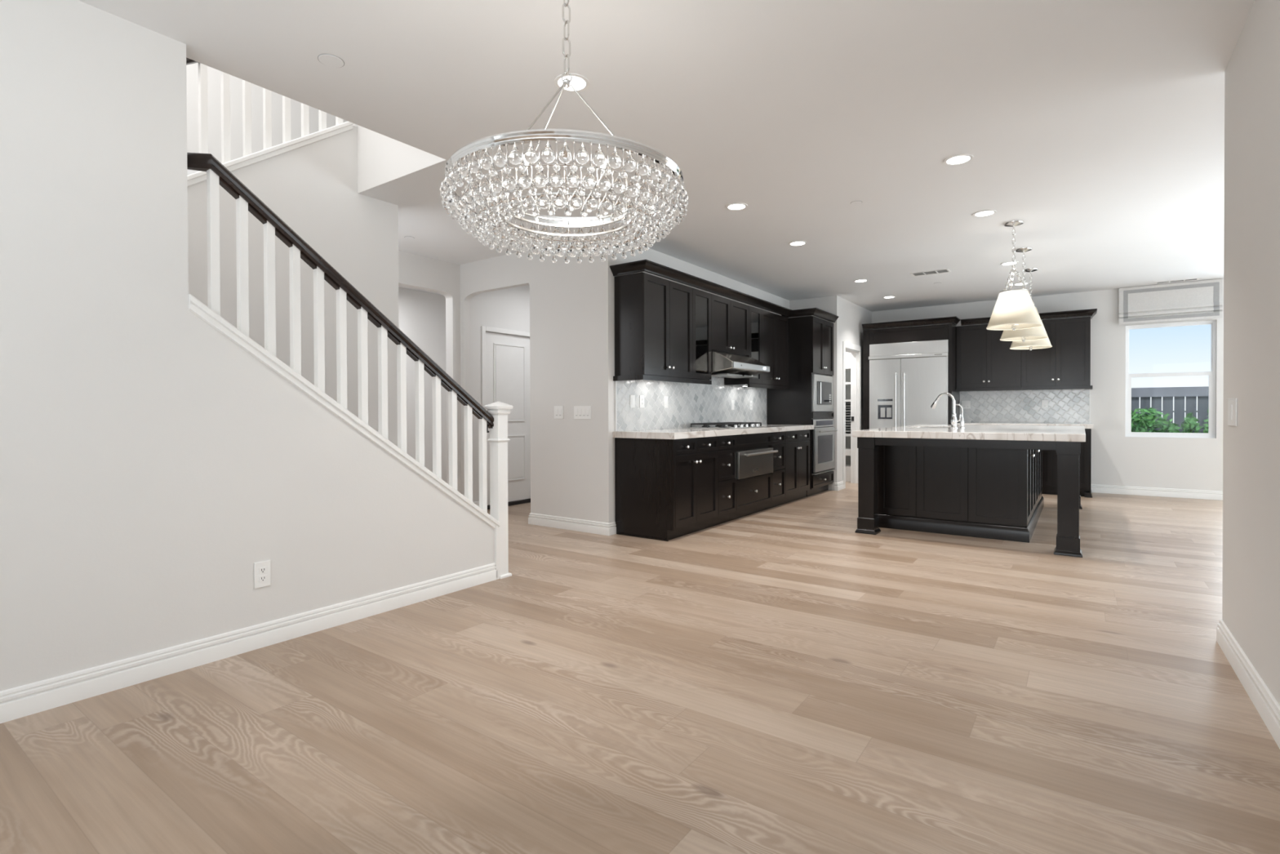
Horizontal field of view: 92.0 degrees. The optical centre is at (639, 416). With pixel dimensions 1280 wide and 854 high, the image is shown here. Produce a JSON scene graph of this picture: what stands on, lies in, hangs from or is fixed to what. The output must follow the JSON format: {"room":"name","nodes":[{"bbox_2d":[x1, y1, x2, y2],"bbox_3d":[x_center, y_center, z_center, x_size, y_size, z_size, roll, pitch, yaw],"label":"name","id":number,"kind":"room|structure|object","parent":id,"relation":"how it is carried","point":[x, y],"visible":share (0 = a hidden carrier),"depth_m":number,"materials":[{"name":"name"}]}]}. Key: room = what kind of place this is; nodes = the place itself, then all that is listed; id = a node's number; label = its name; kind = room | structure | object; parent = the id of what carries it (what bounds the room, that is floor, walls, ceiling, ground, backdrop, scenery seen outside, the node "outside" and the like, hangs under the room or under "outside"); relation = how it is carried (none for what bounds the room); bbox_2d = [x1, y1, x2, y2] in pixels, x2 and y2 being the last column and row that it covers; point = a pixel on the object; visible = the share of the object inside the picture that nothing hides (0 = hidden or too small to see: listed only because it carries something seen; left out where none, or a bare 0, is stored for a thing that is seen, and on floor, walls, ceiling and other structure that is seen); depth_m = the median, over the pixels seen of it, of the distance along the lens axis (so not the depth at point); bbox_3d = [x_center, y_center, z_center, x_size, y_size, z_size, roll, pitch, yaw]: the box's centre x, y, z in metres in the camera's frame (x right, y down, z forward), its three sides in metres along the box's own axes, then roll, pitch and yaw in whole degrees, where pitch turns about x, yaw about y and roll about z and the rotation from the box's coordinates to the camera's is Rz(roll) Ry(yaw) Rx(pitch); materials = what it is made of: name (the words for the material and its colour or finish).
{"room":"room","nodes":[
{"label":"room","id":0,"kind":"room"},
{"bbox_2d":[0,0,494,691],"bbox_3d":[-2.581,-0.254,1.980,0.117,2.732,5.426,0,1,36],"label":"wall","id":1,"kind":"structure","parent":0,"point":[148,460],"depth_m":2.56,"materials":[{"name":"paint"}]},
{"bbox_2d":[0,562,497,723],"bbox_3d":[-2.530,1.057,1.941,0.018,0.111,5.400,0,1,36],"label":"baseboard","id":2,"kind":"structure","parent":1,"relation":"attached to","point":[20,701],"depth_m":2.78,"materials":[{"name":"white paint"}]},
{"bbox_2d":[253,560,271,588],"bbox_3d":[-1.806,0.756,2.960,0.008,0.122,0.072,0,1,36],"label":"wall outlet","id":3,"kind":"object","parent":1,"relation":"attached to","point":[262,570],"visible":1,"depth_m":2.96,"materials":[{"name":"white plastic"}]},
{"bbox_2d":[258,566,266,573],"bbox_3d":[-1.805,0.736,2.958,0.002,0.028,0.034,0,1,36],"label":"receptacle","id":4,"kind":"object","parent":3,"relation":"attached to","point":[262,570],"depth_m":2.96,"materials":[{"name":"white plastic"}]},
{"bbox_2d":[258,574,266,582],"bbox_3d":[-1.804,0.776,2.958,0.002,0.028,0.034,0,1,36],"label":"receptacle","id":5,"kind":"object","parent":3,"relation":"attached to","point":[262,578],"depth_m":2.96,"materials":[{"name":"white plastic"}]},
{"bbox_2d":[187,125,399,446],"bbox_3d":[-2.846,-0.510,3.589,0.120,3.219,3.142,0,1,36],"label":"wall","id":6,"kind":"structure","parent":0,"point":[313,188],"depth_m":4.32,"materials":[{"name":"paint"}]},
{"bbox_2d":[186,57,353,186],"bbox_3d":[-2.612,-1.951,3.911,0.164,1.981,1.640,0,1,36],"label":"stair railing","id":7,"kind":"object","parent":6,"relation":"on","point":[268,152],"visible":0.33,"depth_m":3.99,"materials":[{"name":"white paint"}]},
{"bbox_2d":[186,62,529,502],"bbox_3d":[-2.852,-1.517,5.647,0.120,5.200,6.700,0,1,36],"label":"wall","id":8,"kind":"structure","parent":0,"point":[508,308],"depth_m":6.49,"materials":[{"name":"paint"}]},
{"bbox_2d":[481,325,530,509],"bbox_3d":[-1.593,0.018,7.401,0.137,2.095,0.852,0,1,36],"label":"door","id":9,"kind":"structure","parent":8,"relation":"in","point":[505,358],"depth_m":7.43,"materials":[{"name":"white paint"}]},
{"bbox_2d":[357,124,445,193],"bbox_3d":[-1.633,-2.876,4.287,1.033,2.468,0.104,0,1,36],"label":"wall","id":10,"kind":"structure","parent":0,"point":[382,159],"depth_m":4.36,"materials":[{"name":"paint"}]},
{"bbox_2d":[398,287,446,482],"bbox_3d":[-3.625,-0.294,7.380,0.120,2.732,4.800,0,1,36],"label":"wall","id":11,"kind":"structure","parent":0,"point":[422,314],"depth_m":8.32,"materials":[{"name":"paint"}]},
{"bbox_2d":[460,233,613,523],"bbox_3d":[-1.104,-0.293,6.217,2.067,2.732,0.078,0,1,36],"label":"wall","id":12,"kind":"structure","parent":0,"point":[571,330],"depth_m":5.89,"materials":[{"name":"paint"}]},
{"bbox_2d":[554,405,563,418],"bbox_3d":[-0.781,-0.038,5.934,0.118,0.122,0.009,0,1,36],"label":"wall switch","id":13,"kind":"object","parent":12,"relation":"attached to","point":[558,410],"visible":1,"depth_m":5.93,"materials":[{"name":"white plastic"}]},
{"bbox_2d":[528,512,616,535],"bbox_3d":[-0.666,1.019,5.912,1.030,0.111,0.106,0,1,36],"label":"baseboard","id":14,"kind":"structure","parent":12,"relation":"attached to","point":[556,522],"depth_m":5.82,"materials":[{"name":"white paint"}]},
{"bbox_2d":[573,405,591,418],"bbox_3d":[-0.534,-0.038,5.757,0.201,0.115,0.009,0,1,36],"label":"wall switch","id":15,"kind":"object","parent":12,"relation":"attached to","point":[580,411],"visible":1,"depth_m":5.75,"materials":[{"name":"white plastic"}]},
{"bbox_2d":[0,481,1279,853],"bbox_3d":[1.346,1.117,3.609,14.000,0.060,13.419,0,1,36],"label":"floor","id":16,"kind":"structure","parent":0,"point":[785,678],"depth_m":2.27,"materials":[{"name":"brown wood"}]},
{"bbox_2d":[186,152,513,579],"bbox_3d":[-1.501,-0.056,3.490,0.266,2.305,1.925,0,1,39],"label":"stair railing","id":17,"kind":"object","parent":16,"relation":"on","point":[495,418],"visible":0.98,"depth_m":3.36,"materials":[{"name":"white paint"}]},
{"bbox_2d":[614,436,718,541],"bbox_3d":[0.271,0.632,5.790,0.666,0.880,0.811,0,1,36],"label":"base cabinet","id":18,"kind":"object","parent":16,"relation":"on","point":[665,490],"visible":0.99,"depth_m":5.52,"materials":[{"name":"brown wood"}]},
{"bbox_2d":[711,435,736,526],"bbox_3d":[0.618,0.627,6.276,0.666,0.880,0.378,0,1,36],"label":"base cabinet","id":19,"kind":"object","parent":16,"relation":"on","point":[726,451],"visible":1,"depth_m":6.11,"materials":[{"name":"brown wood"}]},
{"bbox_2d":[729,432,777,520],"bbox_3d":[1.006,0.622,6.769,0.724,0.880,0.874,0,1,36],"label":"base cabinet","id":20,"kind":"object","parent":16,"relation":"on","point":[753,493],"depth_m":6.58,"materials":[{"name":"brown wood"}]},
{"bbox_2d":[765,431,785,509],"bbox_3d":[1.351,0.617,7.303,0.666,0.880,0.394,0,1,36],"label":"base cabinet","id":21,"kind":"object","parent":16,"relation":"on","point":[778,438],"visible":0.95,"depth_m":7.15,"materials":[{"name":"brown wood"}]},
{"bbox_2d":[779,429,810,505],"bbox_3d":[1.726,0.611,7.828,0.666,0.880,0.894,0,1,36],"label":"base cabinet","id":22,"kind":"object","parent":16,"relation":"on","point":[797,442],"visible":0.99,"depth_m":7.61,"materials":[{"name":"brown wood"}]},
{"bbox_2d":[613,424,813,439],"bbox_3d":[1.002,0.153,6.815,0.665,0.058,3.373,0,1,36],"label":"countertop","id":23,"kind":"structure","parent":22,"relation":"on","point":[685,433],"depth_m":5.82,"materials":[{"name":"white stone"}]},
{"bbox_2d":[689,422,766,428],"bbox_3d":[0.983,0.097,6.814,0.480,0.052,0.910,0,1,36],"label":"gas cooktop","id":24,"kind":"object","parent":23,"relation":"in","point":[719,424],"visible":1,"depth_m":6.61,"materials":[{"name":"metal"}]},
{"bbox_2d":[766,315,833,496],"bbox_3d":[2.230,-0.132,8.522,0.676,2.352,0.829,0,1,36],"label":"oven tower","id":25,"kind":"object","parent":16,"relation":"on","point":[811,337],"visible":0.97,"depth_m":8.16,"materials":[{"name":"brown wood"}]},
{"bbox_2d":[812,373,833,411],"bbox_3d":[2.488,-0.309,8.325,0.068,0.482,0.765,0,1,36],"label":"microwave oven","id":26,"kind":"object","parent":25,"relation":"in","point":[822,385],"visible":1,"depth_m":8.26,"materials":[{"name":"metal"}]},
{"bbox_2d":[812,418,837,475],"bbox_3d":[2.504,0.394,8.325,0.098,0.722,0.788,0,1,36],"label":"wall oven","id":27,"kind":"object","parent":25,"relation":"in","point":[824,432],"visible":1,"depth_m":8.26,"materials":[{"name":"silver glass"}]},
{"bbox_2d":[845,366,850,481],"bbox_3d":[2.789,0.120,10.372,1.682,1.815,0.400,0,1,36],"label":"pantry shelving","id":28,"kind":"object","parent":16,"relation":"on","point":[847,368],"visible":0.02,"depth_m":10.13,"materials":[{"name":"white paint"}]},
{"bbox_2d":[868,339,948,429],"bbox_3d":[4.113,-0.031,9.358,1.095,2.126,0.768,0,1,36],"label":"refrigerator","id":29,"kind":"object","parent":16,"relation":"on","point":[906,379],"visible":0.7,"depth_m":9.07,"materials":[{"name":"metal"}]},
{"bbox_2d":[862,323,959,429],"bbox_3d":[4.122,-0.145,9.404,1.226,2.352,0.698,0,1,36],"label":"refrigerator surround","id":30,"kind":"object","parent":16,"relation":"on","point":[940,331],"visible":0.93,"depth_m":9.09,"materials":[{"name":"brown wood"}]},
{"bbox_2d":[854,436,1082,557],"bbox_3d":[3.535,0.618,6.399,1.699,0.879,2.990,0,1,36],"label":"kitchen island","id":31,"kind":"object","parent":16,"relation":"on","point":[988,489],"visible":0.82,"depth_m":5.54,"materials":[{"name":"brown wood"}]},
{"bbox_2d":[852,424,1085,441],"bbox_3d":[3.526,0.148,6.383,1.731,0.058,3.035,0,1,36],"label":"island countertop","id":32,"kind":"structure","parent":31,"relation":"on","point":[980,432],"depth_m":5.34,"materials":[{"name":"white stone"}]},
{"bbox_2d":[916,426,947,427],"bbox_3d":[3.224,0.152,6.854,0.378,0.044,0.798,0,1,36],"label":"sink","id":33,"kind":"object","parent":32,"relation":"in","point":[917,427],"visible":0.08,"depth_m":7.19,"materials":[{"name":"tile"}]},
{"bbox_2d":[930,392,960,428],"bbox_3d":[3.154,-0.064,6.394,0.069,0.369,0.299,0,1,-33],"label":"kitchen faucet","id":34,"kind":"object","parent":32,"relation":"on","point":[953,420],"visible":1,"depth_m":6.31,"materials":[{"name":"silver metal"}]},
{"bbox_2d":[955,404,964,427],"bbox_3d":[3.291,-0.006,6.375,0.099,0.252,0.044,0,1,36],"label":"soap dispenser","id":35,"kind":"object","parent":32,"relation":"on","point":[962,423],"visible":0.95,"depth_m":6.35,"materials":[{"name":"silver metal"}]},
{"bbox_2d":[1041,428,1092,497],"bbox_3d":[5.295,0.594,8.604,1.613,0.880,0.646,0,1,36],"label":"base cabinet","id":36,"kind":"object","parent":16,"relation":"on","point":[1049,463],"visible":0.07,"depth_m":8.03,"materials":[{"name":"brown wood"}]},
{"bbox_2d":[956,422,1093,428],"bbox_3d":[5.297,0.125,8.599,1.619,0.058,0.646,0,1,36],"label":"countertop","id":37,"kind":"structure","parent":36,"relation":"on","point":[1086,425],"depth_m":8.38,"materials":[{"name":"white stone"}]},
{"bbox_2d":[78,0,1254,311],"bbox_3d":[1.366,-1.796,3.626,14.000,0.300,13.519,0,1,36],"label":"ceiling","id":38,"kind":"structure","parent":0,"point":[1096,126],"depth_m":3.35,"materials":[{"name":"paint"}]},
{"bbox_2d":[317,53,344,67],"bbox_3d":[-1.416,-1.628,2.834,0.111,0.004,0.111,0,1,36],"label":"sprinkler cover","id":39,"kind":"object","parent":38,"relation":"attached to","point":[328,60],"visible":1,"depth_m":2.83,"materials":[{"name":"paint"}]},
{"bbox_2d":[404,235,414,239],"bbox_3d":[-2.131,-1.649,5.713,0.086,0.004,0.086,0,1,36],"label":"sprinkler cover","id":40,"kind":"object","parent":38,"relation":"attached to","point":[406,237],"visible":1,"depth_m":5.71,"materials":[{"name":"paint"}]},
{"bbox_2d":[440,0,688,263],"bbox_3d":[-0.263,-1.126,2.219,0.868,1.006,0.870,0,0,-3],"label":"chandelier","id":41,"kind":"object","parent":38,"relation":"hanging from","point":[502,211],"visible":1,"depth_m":1.97,"materials":[{"name":"clear glass"}]},
{"bbox_2d":[492,191,497,201],"bbox_3d":[-0.516,-0.780,2.201,0.022,0.036,0.022,0,1,36],"label":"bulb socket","id":42,"kind":"object","parent":41,"relation":"attached to","point":[494,193],"depth_m":2.19,"materials":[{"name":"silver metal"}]},
{"bbox_2d":[533,215,539,222],"bbox_3d":[-0.406,-0.782,2.432,0.022,0.036,0.022,0,1,36],"label":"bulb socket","id":43,"kind":"object","parent":41,"relation":"attached to","point":[535,219],"depth_m":2.42,"materials":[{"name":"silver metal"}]},
{"bbox_2d":[554,73,589,92],"bbox_3d":[-0.334,-1.633,3.030,0.172,0.004,0.172,0,1,36],"label":"recessed light","id":44,"kind":"object","parent":38,"relation":"in","point":[578,82],"visible":0.89,"depth_m":3.02,"materials":[{"name":"white paint"}]},
{"bbox_2d":[725,202,747,210],"bbox_3d":[0.762,-1.651,4.871,0.172,0.004,0.172,0,1,36],"label":"recessed light","id":45,"kind":"object","parent":38,"relation":"in","point":[738,206],"visible":1,"depth_m":4.87,"materials":[{"name":"white"}]},
{"bbox_2d":[788,240,806,245],"bbox_3d":[1.516,-1.662,5.946,0.172,0.004,0.172,0,1,36],"label":"recessed light","id":46,"kind":"object","parent":38,"relation":"in","point":[795,242],"visible":1,"depth_m":5.94,"materials":[{"name":"white"}]},
{"bbox_2d":[850,200,862,204],"bbox_3d":[1.676,-1.654,4.790,0.086,0.004,0.086,0,1,36],"label":"sprinkler cover","id":47,"kind":"object","parent":38,"relation":"attached to","point":[855,202],"visible":1,"depth_m":4.79,"materials":[{"name":"paint"}]},
{"bbox_2d":[853,279,868,282],"bbox_3d":[2.739,-1.680,7.668,0.172,0.004,0.172,0,1,36],"label":"recessed light","id":48,"kind":"object","parent":38,"relation":"in","point":[858,280],"visible":1,"depth_m":7.68,"materials":[{"name":"white plastic"}]},
{"bbox_2d":[882,295,895,298],"bbox_3d":[3.537,-1.691,8.775,0.172,0.004,0.172,0,1,36],"label":"recessed light","id":49,"kind":"object","parent":38,"relation":"in","point":[890,296],"visible":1,"depth_m":8.79,"materials":[{"name":"white plastic"}]},
{"bbox_2d":[910,268,951,276],"bbox_3d":[3.392,-1.677,7.220,0.400,0.006,0.200,0,1,36],"label":"ceiling vent","id":50,"kind":"object","parent":38,"relation":"in","point":[944,270],"visible":1,"depth_m":7.21,"materials":[{"name":"white metal"}]},
{"bbox_2d":[943,154,973,165],"bbox_3d":[2.046,-1.648,3.972,0.172,0.004,0.172,0,1,36],"label":"recessed light","id":51,"kind":"object","parent":38,"relation":"in","point":[958,159],"visible":1,"depth_m":3.97,"materials":[{"name":"white"}]},
{"bbox_2d":[972,209,996,217],"bbox_3d":[2.818,-1.659,5.057,0.172,0.004,0.172,0,1,36],"label":"recessed light","id":52,"kind":"object","parent":38,"relation":"in","point":[987,212],"visible":1,"depth_m":5.05,"materials":[{"name":"white"}]},
{"bbox_2d":[1000,261,1018,265],"bbox_3d":[4.051,-1.677,6.780,0.172,0.004,0.172,0,1,36],"label":"recessed light","id":53,"kind":"object","parent":38,"relation":"in","point":[1010,263],"visible":0.91,"depth_m":6.77,"materials":[{"name":"white"}]},
{"bbox_2d":[986,220,1042,330],"bbox_3d":[3.217,-1.201,5.322,0.411,0.928,0.411,0,1,36],"label":"pendant lamp","id":54,"kind":"object","parent":38,"relation":"hanging from","point":[1014,309],"visible":1,"depth_m":5.23,"materials":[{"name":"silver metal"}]},
{"bbox_2d":[1013,282,1028,285],"bbox_3d":[4.863,-1.688,7.889,0.172,0.004,0.172,0,1,36],"label":"recessed light","id":55,"kind":"object","parent":38,"relation":"in","point":[1020,283],"visible":0.8,"depth_m":7.89,"materials":[{"name":"white"}]},
{"bbox_2d":[1000,247,1048,342],"bbox_3d":[3.841,-1.210,6.191,0.411,0.928,0.411,0,1,36],"label":"pendant lamp","id":56,"kind":"object","parent":38,"relation":"hanging from","point":[1035,333],"visible":0.47,"depth_m":6.13,"materials":[{"name":"white"}]},
{"bbox_2d":[1009,267,1052,350],"bbox_3d":[4.478,-1.219,7.087,0.411,0.928,0.411,0,1,36],"label":"pendant lamp","id":57,"kind":"object","parent":38,"relation":"hanging from","point":[1042,343],"visible":0.31,"depth_m":7.01,"materials":[{"name":"white fabric"}]},
{"bbox_2d":[1154,277,1199,284],"bbox_3d":[6.707,-1.692,7.727,0.420,0.006,0.120,0,1,36],"label":"ceiling vent","id":58,"kind":"object","parent":38,"relation":"in","point":[1197,278],"visible":1,"depth_m":7.73,"materials":[{"name":"white metal"}]},
{"bbox_2d":[613,245,789,521],"bbox_3d":[0.929,-0.309,7.388,0.120,2.732,4.192,0,1,36],"label":"wall","id":59,"kind":"structure","parent":0,"point":[651,255],"depth_m":6.73,"materials":[{"name":"paint"}]},
{"bbox_2d":[613,271,693,382],"bbox_3d":[0.151,-0.803,5.880,0.362,0.954,0.862,0,1,36],"label":"upper cabinet","id":60,"kind":"object","parent":59,"relation":"attached to","point":[654,314],"visible":1,"depth_m":5.63,"materials":[{"name":"brown wood"}]},
{"bbox_2d":[609,259,838,322],"bbox_3d":[1.250,-1.337,7.112,0.716,0.083,4.246,0,1,36],"label":"crown molding","id":61,"kind":"structure","parent":60,"relation":"on","point":[644,265],"depth_m":6.34,"materials":[{"name":"brown wood"}]},
{"bbox_2d":[614,376,766,431],"bbox_3d":[0.744,-0.282,7.014,0.012,0.808,3.340,0,1,36],"label":"backsplash","id":62,"kind":"structure","parent":59,"relation":"attached to","point":[688,403],"depth_m":6.62,"materials":[{"name":"stone"}]},
{"bbox_2d":[630,395,635,407],"bbox_3d":[-0.070,-0.142,5.862,0.008,0.120,0.075,0,1,36],"label":"wall switch","id":63,"kind":"object","parent":62,"relation":"attached to","point":[632,397],"visible":1,"depth_m":5.86,"materials":[{"name":"white plastic"}]},
{"bbox_2d":[639,395,644,407],"bbox_3d":[0.020,-0.143,5.988,0.008,0.120,0.075,0,1,36],"label":"wall outlet","id":64,"kind":"object","parent":62,"relation":"attached to","point":[641,397],"visible":1,"depth_m":5.98,"materials":[{"name":"white plastic"}]},
{"bbox_2d":[663,395,667,408],"bbox_3d":[0.267,-0.147,6.333,0.008,0.120,0.075,0,1,36],"label":"wall switch","id":65,"kind":"object","parent":62,"relation":"attached to","point":[665,397],"visible":1,"depth_m":6.32,"materials":[{"name":"white plastic"}]},
{"bbox_2d":[731,400,734,409],"bbox_3d":[1.133,-0.140,7.546,0.008,0.120,0.075,0,1,36],"label":"wall switch","id":66,"kind":"object","parent":62,"relation":"attached to","point":[732,401],"visible":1,"depth_m":7.54,"materials":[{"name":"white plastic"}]},
{"bbox_2d":[749,400,752,409],"bbox_3d":[1.429,-0.144,7.961,0.008,0.120,0.075,0,1,36],"label":"wall outlet","id":67,"kind":"object","parent":62,"relation":"attached to","point":[750,402],"visible":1,"depth_m":7.96,"materials":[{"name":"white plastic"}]},
{"bbox_2d":[691,288,711,384],"bbox_3d":[0.501,-0.808,6.393,0.334,0.954,0.378,0,1,36],"label":"upper cabinet","id":68,"kind":"object","parent":59,"relation":"attached to","point":[701,300],"visible":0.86,"depth_m":6.31,"materials":[{"name":"brown wood"}]},
{"bbox_2d":[711,293,749,356],"bbox_3d":[0.884,-0.990,6.904,0.362,0.602,0.898,0,1,36],"label":"upper cabinet","id":69,"kind":"object","parent":59,"relation":"attached to","point":[730,319],"visible":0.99,"depth_m":6.78,"materials":[{"name":"brown wood"}]},
{"bbox_2d":[711,351,769,378],"bbox_3d":[0.988,-0.562,6.835,0.594,0.247,0.890,0,1,36],"label":"range hood","id":70,"kind":"object","parent":69,"relation":"attached to","point":[722,364],"visible":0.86,"depth_m":6.55,"materials":[{"name":"metal"}]},
{"bbox_2d":[724,306,761,387],"bbox_3d":[1.248,-0.819,7.414,0.362,0.954,0.348,0,1,36],"label":"upper cabinet","id":71,"kind":"object","parent":59,"relation":"attached to","point":[755,313],"visible":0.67,"depth_m":7.34,"materials":[{"name":"brown wood"}]},
{"bbox_2d":[745,309,789,390],"bbox_3d":[1.603,-0.824,7.912,0.362,0.954,0.872,0,1,36],"label":"upper cabinet","id":72,"kind":"object","parent":59,"relation":"attached to","point":[775,327],"visible":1,"depth_m":7.81,"materials":[{"name":"brown wood"}]},
{"bbox_2d":[789,295,839,490],"bbox_3d":[2.463,-0.326,8.941,0.811,2.732,0.120,0,1,36],"label":"wall","id":73,"kind":"structure","parent":0,"point":[831,304],"depth_m":8.70,"materials":[{"name":"paint"}]},
{"bbox_2d":[840,297,871,481],"bbox_3d":[3.253,-0.332,9.452,0.120,2.732,1.629,0,1,36],"label":"wall","id":74,"kind":"structure","parent":0,"point":[852,316],"depth_m":9.11,"materials":[{"name":"paint"}]},
{"bbox_2d":[834,480,844,490],"bbox_3d":[2.824,0.985,8.766,0.049,0.111,0.268,0,1,36],"label":"baseboard","id":75,"kind":"structure","parent":74,"relation":"attached to","point":[839,486],"depth_m":8.70,"materials":[{"name":"white paint"}]},
{"bbox_2d":[842,341,862,488],"bbox_3d":[3.122,-0.022,9.260,0.142,2.115,0.900,0,1,36],"label":"door","id":76,"kind":"structure","parent":74,"relation":"in","point":[855,351],"depth_m":9.53,"materials":[{"name":"white paint"}]},
{"bbox_2d":[845,279,1223,491],"bbox_3d":[6.363,-0.333,8.305,10.700,2.732,0.120,0,1,36],"label":"wall","id":77,"kind":"structure","parent":0,"point":[1117,459],"depth_m":8.24,"materials":[{"name":"paint"}]},
{"bbox_2d":[862,308,1097,329],"bbox_3d":[4.774,-1.362,8.884,2.887,0.083,0.766,0,1,36],"label":"crown molding","id":78,"kind":"structure","parent":77,"relation":"attached to","point":[954,320],"depth_m":8.83,"materials":[{"name":"brown wood"}]},
{"bbox_2d":[955,324,1021,391],"bbox_3d":[5.050,-0.843,8.942,0.810,0.954,0.358,0,1,36],"label":"upper cabinet","id":79,"kind":"object","parent":77,"relation":"attached to","point":[984,362],"visible":0.88,"depth_m":8.84,"materials":[{"name":"brown wood"}]},
{"bbox_2d":[960,388,1090,423],"bbox_3d":[5.473,-0.152,8.861,1.595,0.490,0.012,0,1,36],"label":"backsplash","id":80,"kind":"structure","parent":77,"relation":"attached to","point":[1064,406],"depth_m":8.82,"materials":[{"name":"tile"}]},
{"bbox_2d":[961,400,970,408],"bbox_3d":[4.889,-0.175,9.267,0.118,0.118,0.009,0,1,36],"label":"wall switch","id":81,"kind":"object","parent":80,"relation":"attached to","point":[965,404],"visible":0.85,"depth_m":9.27,"materials":[{"name":"white plastic"}]},
{"bbox_2d":[1041,400,1048,408],"bbox_3d":[5.693,-0.175,8.693,0.076,0.118,0.009,0,1,36],"label":"wall outlet","id":82,"kind":"object","parent":80,"relation":"attached to","point":[1044,402],"visible":1,"depth_m":8.69,"materials":[{"name":"white plastic"}]},
{"bbox_2d":[1021,316,1092,390],"bbox_3d":[5.706,-0.841,8.474,0.800,0.954,0.358,0,1,36],"label":"upper cabinet","id":83,"kind":"object","parent":77,"relation":"attached to","point":[1065,365],"visible":0.91,"depth_m":8.32,"materials":[{"name":"brown wood"}]},
{"bbox_2d":[1091,484,1222,500],"bbox_3d":[6.691,0.979,7.999,1.385,0.111,0.018,0,1,36],"label":"baseboard","id":84,"kind":"structure","parent":77,"relation":"attached to","point":[1110,489],"depth_m":7.99,"materials":[{"name":"white paint"}]},
{"bbox_2d":[1124,320,1216,438],"bbox_3d":[6.831,-0.465,7.985,0.890,1.472,0.055,0,1,36],"label":"window","id":85,"kind":"structure","parent":77,"relation":"in","point":[1212,374],"depth_m":7.91,"materials":[{"name":"white plastic"}]},
{"bbox_2d":[1119,278,1222,324],"bbox_3d":[6.749,-1.451,7.894,1.004,0.482,0.079,0,1,36],"label":"roman shade","id":86,"kind":"object","parent":77,"relation":"attached to","point":[1196,300],"visible":1,"depth_m":7.86,"materials":[{"name":"fabric"}]},
{"bbox_2d":[1222,0,1279,705],"bbox_3d":[0.914,-0.251,0.226,0.120,2.732,6.634,0,1,36],"label":"wall","id":87,"kind":"structure","parent":0,"point":[1251,585],"depth_m":2.43,"materials":[{"name":"paint"}]},
{"bbox_2d":[1227,398,1237,426],"bbox_3d":[2.648,-0.018,2.766,0.008,0.122,0.180,0,1,36],"label":"wall switch","id":88,"kind":"object","parent":87,"relation":"attached to","point":[1232,402],"visible":1,"depth_m":2.74,"materials":[{"name":"white plastic"}]},
{"bbox_2d":[1216,619,1279,748],"bbox_3d":[0.916,1.060,0.249,0.138,0.111,6.652,0,1,36],"label":"baseboard","id":89,"kind":"structure","parent":87,"relation":"attached to","point":[1268,708],"depth_m":2.40,"materials":[{"name":"white paint"}]},
{"label":"outside","id":90,"kind":"structure","parent":0,"visible":0},
{"bbox_3d":[10.443,1.107,13.763,17.000,0.060,13.481,0,1,36],"label":"ground","id":91,"kind":"structure","parent":90,"visible":0},
{"bbox_2d":[1131,407,1182,432],"bbox_3d":[8.242,0.473,10.107,0.937,1.283,0.525,0,1,36],"label":"leafy shrub","id":92,"kind":"object","parent":91,"relation":"on","point":[1148,421],"visible":0.42,"depth_m":9.99,"materials":[{"name":"green plant"}]},
{"bbox_2d":[1131,386,1208,432],"bbox_3d":[8.880,0.316,10.110,7.700,1.590,0.110,0,1,36],"label":"wooden fence","id":93,"kind":"object","parent":91,"relation":"on","point":[1167,393],"visible":0.14,"depth_m":10.15,"materials":[{"name":"grey wood"}]},
{"bbox_2d":[1180,411,1203,432],"bbox_3d":[8.734,0.520,9.801,0.332,1.191,0.291,0,1,-25],"label":"leafy shrub","id":94,"kind":"object","parent":91,"relation":"on","point":[1189,423],"visible":0.56,"depth_m":9.78,"materials":[{"name":"green plant"}]},
{"bbox_2d":[1202,409,1208,432],"bbox_3d":[9.086,0.384,9.491,0.700,1.466,0.444,0,1,36],"label":"leafy shrub","id":95,"kind":"object","parent":91,"relation":"on","point":[1206,430],"visible":0.02,"depth_m":9.66,"materials":[{"name":"green plant"}]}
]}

